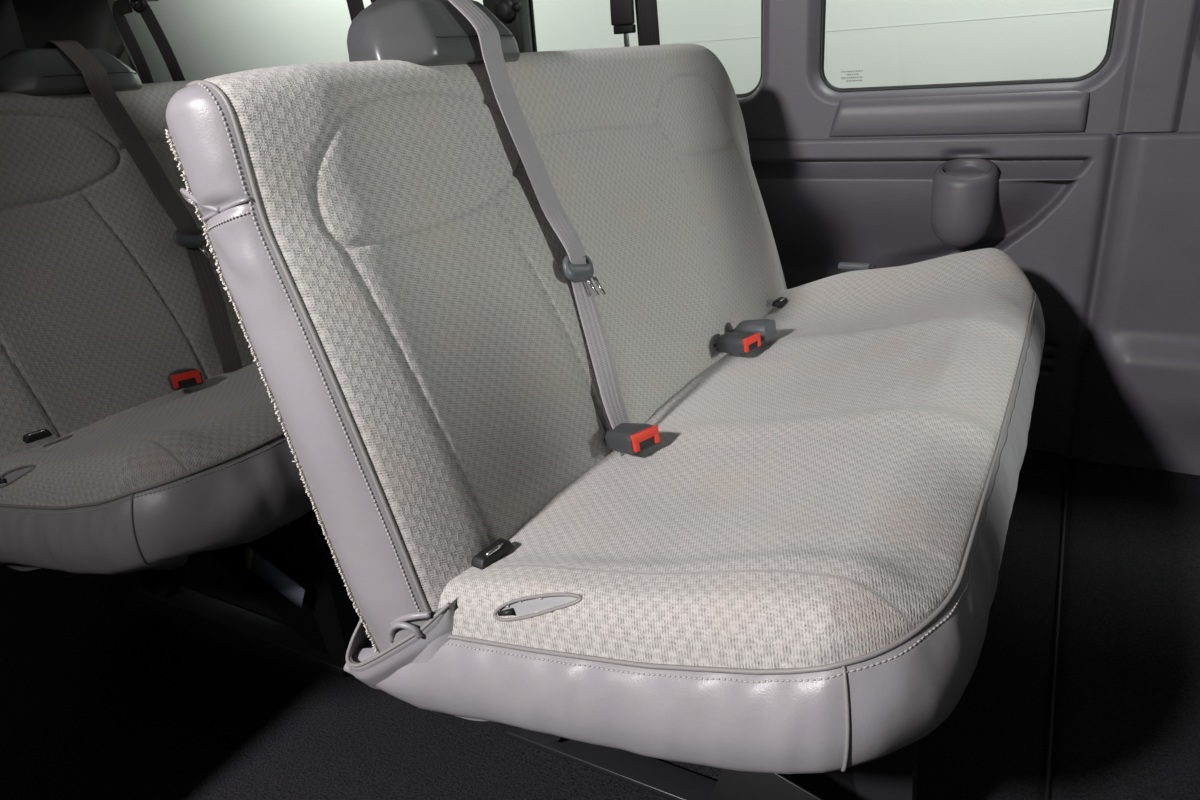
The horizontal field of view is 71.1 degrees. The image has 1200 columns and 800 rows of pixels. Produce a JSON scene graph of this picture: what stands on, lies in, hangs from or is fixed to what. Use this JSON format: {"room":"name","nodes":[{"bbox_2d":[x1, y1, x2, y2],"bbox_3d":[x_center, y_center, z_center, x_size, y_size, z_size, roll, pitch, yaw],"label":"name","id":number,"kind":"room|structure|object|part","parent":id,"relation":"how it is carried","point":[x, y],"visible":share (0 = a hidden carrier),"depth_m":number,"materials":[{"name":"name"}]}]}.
{"room":"vehicle interior","nodes":[
{"label":"vehicle interior","id":0,"kind":"room"},
{"bbox_2d":[0,0,25,56],"bbox_3d":[-2.740,-0.717,2.823,0.050,1.600,2.100,8,25,28],"label":"wall","id":1,"kind":"structure","parent":0,"point":[11,38],"depth_m":3.32,"materials":[{"name":"plastic"}]},
{"bbox_2d":[0,449,1199,799],"bbox_3d":[0.055,0.382,1.613,6.200,0.025,2.020,8,25,28],"label":"floor","id":2,"kind":"structure","parent":0,"point":[109,690],"depth_m":1.37,"materials":[{"name":"grey carpet"}]},
{"bbox_2d":[0,45,355,676],"bbox_3d":[-0.556,-0.220,1.800,0.818,1.053,1.494,8,25,28],"label":"seat","id":3,"kind":"object","parent":2,"relation":"on","point":[100,302],"visible":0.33,"depth_m":1.47,"materials":[{"name":"fabric"}]},
{"bbox_2d":[23,428,51,443],"bbox_3d":[-0.937,0.058,1.397,0.021,0.015,0.040,15,29,38],"label":"anchor","id":4,"kind":"object","parent":3,"relation":"on","point":[37,435],"visible":1,"depth_m":1.39,"materials":[{"name":"black plastic"}]},
{"bbox_3d":[-0.772,-0.366,1.911,0.292,0.688,1.395,8,25,28],"label":"backrest","id":5,"kind":"part","parent":3,"relation":"part of","materials":[{"name":"fabric"}]},
{"bbox_2d":[0,360,282,505],"bbox_3d":[-0.488,-0.121,1.771,0.585,0.221,1.360,8,25,28],"label":"seat cushion","id":6,"kind":"object","parent":3,"relation":"on","point":[121,436],"depth_m":1.30,"materials":[{"name":"fabric"}]},
{"bbox_2d":[44,40,242,372],"bbox_3d":[-0.873,-0.371,1.662,0.246,0.642,0.105,4,23,19],"label":"belt","id":7,"kind":"object","parent":3,"relation":"on","point":[96,78],"visible":0.97,"depth_m":1.66,"materials":[{"name":"fabric"}]},
{"bbox_3d":[-0.821,-0.325,1.684,0.019,0.044,0.070,8,25,28],"label":"latch plate","id":8,"kind":"part","parent":7,"relation":"part of","materials":[{"name":"plastic"}]},
{"bbox_2d":[168,368,203,390],"bbox_3d":[-0.805,-0.026,1.627,0.055,0.092,0.127,-19,26,-32],"label":"buckle","id":9,"kind":"object","parent":3,"relation":"on","point":[183,378],"visible":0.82,"depth_m":1.57,"materials":[{"name":"plastic"}]},
{"bbox_3d":[-0.674,0.429,1.612,0.620,0.010,0.050,8,25,28],"label":"floor rail","id":10,"kind":"part","parent":3,"relation":"part of","materials":[{"name":"black metal"}]},
{"bbox_3d":[-0.691,0.290,1.560,0.585,0.310,0.032,8,25,28],"label":"leg frame","id":11,"kind":"part","parent":3,"relation":"part of","materials":[{"name":"black paint"}]},
{"bbox_2d":[165,0,1044,799],"bbox_3d":[0.267,-0.109,1.380,0.817,1.053,1.449,8,25,28],"label":"seat","id":12,"kind":"object","parent":2,"relation":"on","point":[786,592],"visible":0.96,"depth_m":0.98,"materials":[{"name":"fabric"}]},
{"bbox_3d":[-0.357,0.015,0.945,0.153,0.611,0.007,8,25,28],"label":"edge cord","id":13,"kind":"part","parent":12,"relation":"part of","materials":[{"name":"grey plastic"}]},
{"bbox_3d":[-0.318,0.012,0.915,0.258,0.676,0.028,8,25,28],"label":"panel","id":14,"kind":"part","parent":12,"relation":"part of","materials":[{"name":"grey plastic"}]},
{"bbox_2d":[471,538,513,569],"bbox_3d":[-0.128,0.179,0.995,0.021,0.016,0.058,11,27,33],"label":"anchor","id":15,"kind":"object","parent":12,"relation":"on","point":[491,553],"visible":1,"depth_m":0.98,"materials":[{"name":"black plastic"}]},
{"bbox_3d":[0.040,-0.247,1.473,0.292,0.688,1.395,8,25,28],"label":"backrest","id":16,"kind":"part","parent":12,"relation":"part of","materials":[{"name":"fabric"}]},
{"bbox_2d":[448,0,629,455],"bbox_3d":[-0.083,-0.236,1.188,0.246,0.642,0.105,4,23,19],"label":"belt","id":17,"kind":"object","parent":12,"relation":"attached to","point":[578,268],"visible":0.91,"depth_m":1.18,"materials":[{"name":"fabric"}]},
{"bbox_3d":[-0.031,-0.191,1.210,0.019,0.044,0.070,8,25,28],"label":"latch plate","id":18,"kind":"part","parent":17,"relation":"part of","materials":[{"name":"plastic"}]},
{"bbox_3d":[0.137,0.547,1.174,0.620,0.010,0.050,8,25,28],"label":"floor rail","id":19,"kind":"part","parent":12,"relation":"part of","materials":[{"name":"black metal"}]},
{"bbox_2d":[604,423,659,454],"bbox_3d":[0.029,0.069,1.247,0.055,0.092,0.127,-21,28,-36],"label":"buckle","id":20,"kind":"object","parent":12,"relation":"on","point":[628,438],"visible":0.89,"depth_m":1.20,"materials":[{"name":"plastic"}]},
{"bbox_3d":[0.120,0.409,1.121,0.585,0.310,0.032,8,25,28],"label":"leg frame","id":21,"kind":"part","parent":12,"relation":"part of","materials":[{"name":"black paint"}]},
{"bbox_2d":[438,248,1033,668],"bbox_3d":[0.345,-0.019,1.369,0.585,0.221,1.360,8,25,28],"label":"seat cushion","id":22,"kind":"object","parent":12,"relation":"on","point":[825,494],"depth_m":1.03,"materials":[{"name":"fabric"}]},
{"bbox_2d":[714,332,760,354],"bbox_3d":[0.237,-0.093,1.593,0.130,0.085,0.055,16,30,41],"label":"buckle","id":23,"kind":"object","parent":12,"relation":"on","point":[743,343],"visible":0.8,"depth_m":1.55,"materials":[{"name":"plastic"}]},
{"bbox_2d":[729,319,775,340],"bbox_3d":[0.274,-0.121,1.644,0.127,0.083,0.055,10,26,32],"label":"buckle","id":24,"kind":"object","parent":12,"relation":"on","point":[766,328],"visible":0.59,"depth_m":1.60,"materials":[{"name":"plastic"}]},
{"bbox_3d":[0.201,0.467,0.963,0.163,0.136,0.003,8,25,28],"label":"trim plate","id":25,"kind":"part","parent":12,"relation":"part of","materials":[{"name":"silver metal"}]},
{"bbox_2d":[772,297,787,306],"bbox_3d":[0.396,-0.218,1.849,0.021,0.015,0.046,11,27,33],"label":"anchor","id":26,"kind":"object","parent":12,"relation":"on","point":[780,301],"visible":1,"depth_m":1.84,"materials":[{"name":"black plastic"}]},
{"bbox_2d":[838,262,875,269],"bbox_3d":[0.589,-0.306,1.925,0.082,0.012,0.022,8,25,28],"label":"guide","id":27,"kind":"object","parent":12,"relation":"on","point":[842,265],"visible":0.91,"depth_m":1.92,"materials":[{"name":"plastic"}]},
{"bbox_2d":[1043,477,1068,799],"bbox_3d":[0.665,0.487,1.240,0.008,0.008,1.700,8,25,28],"label":"trim","id":28,"kind":"structure","parent":2,"relation":"on","point":[1049,749],"depth_m":1.37,"materials":[{"name":"black rubber"}]},
{"bbox_2d":[115,0,1118,93],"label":"window","id":29,"kind":"structure","parent":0,"point":[207,39],"depth_m":5.15,"materials":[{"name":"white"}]},
{"bbox_2d":[612,8,1112,47],"bbox_3d":[0.787,-2.246,5.228,16.000,0.007,0.003,8,25,28],"label":"trim","id":30,"kind":"structure","parent":29,"relation":"attached to","point":[1101,8],"depth_m":4.67,"materials":[{"name":"grey"}]},
{"bbox_2d":[527,0,1199,139],"bbox_3d":[0.289,-1.052,2.030,5.950,0.816,0.046,8,25,28],"label":"wall","id":31,"kind":"structure","parent":0,"point":[792,100],"depth_m":1.98,"materials":[{"name":"grey plastic"}]},
{"bbox_2d":[12,0,141,82],"bbox_3d":[-1.933,-1.359,3.191,0.839,0.780,0.029,8,25,28],"label":"trim","id":32,"kind":"structure","parent":31,"relation":"attached to","point":[90,23],"depth_m":3.17,"materials":[{"name":"plastic"}]},
{"bbox_2d":[112,0,185,83],"bbox_3d":[-1.555,-1.206,2.982,0.313,0.438,0.089,8,25,28],"label":"belt","id":33,"kind":"object","parent":31,"relation":"hanging from","point":[120,8],"visible":0.77,"depth_m":2.94,"materials":[{"name":"black fabric"}]},
{"bbox_2d":[346,0,375,21],"bbox_3d":[-0.646,-1.127,2.456,0.251,0.560,0.024,6,24,23],"label":"belt","id":34,"kind":"object","parent":31,"relation":"hanging from","point":[355,7],"visible":0.07,"depth_m":2.48,"materials":[{"name":"grey fabric"}]},
{"bbox_2d":[483,0,531,52],"bbox_3d":[-0.262,-1.113,2.285,0.122,0.800,0.050,8,25,28],"label":"trim","id":35,"kind":"structure","parent":31,"relation":"attached to","point":[519,26],"depth_m":2.29,"materials":[{"name":"plastic"}]},
{"bbox_2d":[494,0,521,21],"bbox_3d":[-0.243,-1.050,2.260,0.084,0.060,0.045,8,25,28],"label":"anchor","id":36,"kind":"object","parent":31,"relation":"attached to","point":[505,10],"visible":0.99,"depth_m":2.25,"materials":[{"name":"black plastic"}]},
{"bbox_3d":[-0.222,-1.049,2.243,0.024,0.023,0.027,-22,28,-37],"label":"anchor knob","id":37,"kind":"part","parent":36,"relation":"part of","materials":[{"name":"black plastic"}]},
{"bbox_2d":[610,0,659,46],"bbox_3d":[0.082,-1.027,2.051,0.128,0.572,0.034,1,23,12],"label":"belt","id":38,"kind":"object","parent":31,"relation":"hanging from","point":[622,11],"visible":0.56,"depth_m":2.09,"materials":[{"name":"black fabric"}]},
{"bbox_2d":[529,0,762,97],"bbox_3d":[0.099,-1.072,2.162,0.693,0.596,0.013,8,25,28],"label":"window","id":39,"kind":"structure","parent":31,"relation":"in","point":[530,1],"depth_m":2.13,"materials":[{"name":"clear glass"}]},
{"bbox_2d":[829,91,1089,136],"bbox_3d":[0.788,-0.645,1.889,0.538,0.091,0.032,8,25,28],"label":"trim","id":40,"kind":"structure","parent":31,"relation":"attached to","point":[1052,111],"depth_m":1.86,"materials":[{"name":"plastic"}]},
{"bbox_2d":[1116,0,1199,131],"bbox_3d":[1.091,-0.919,1.567,0.108,0.802,0.013,8,25,28],"label":"trim","id":41,"kind":"structure","parent":31,"relation":"attached to","point":[1163,35],"depth_m":1.67,"materials":[{"name":"grey plastic"}]},
{"bbox_2d":[748,131,1199,474],"bbox_3d":[0.344,-0.329,2.328,5.950,0.756,0.175,8,25,28],"label":"wall","id":42,"kind":"structure","parent":0,"point":[1104,228],"depth_m":1.89,"materials":[{"name":"grey plastic"}]},
{"bbox_2d":[931,159,998,246],"bbox_3d":[0.830,-0.448,1.922,0.137,0.195,0.110,8,25,28],"label":"cup holder","id":43,"kind":"object","parent":42,"relation":"attached to","point":[962,208],"visible":1,"depth_m":1.89,"materials":[{"name":"grey plastic"}]}
]}

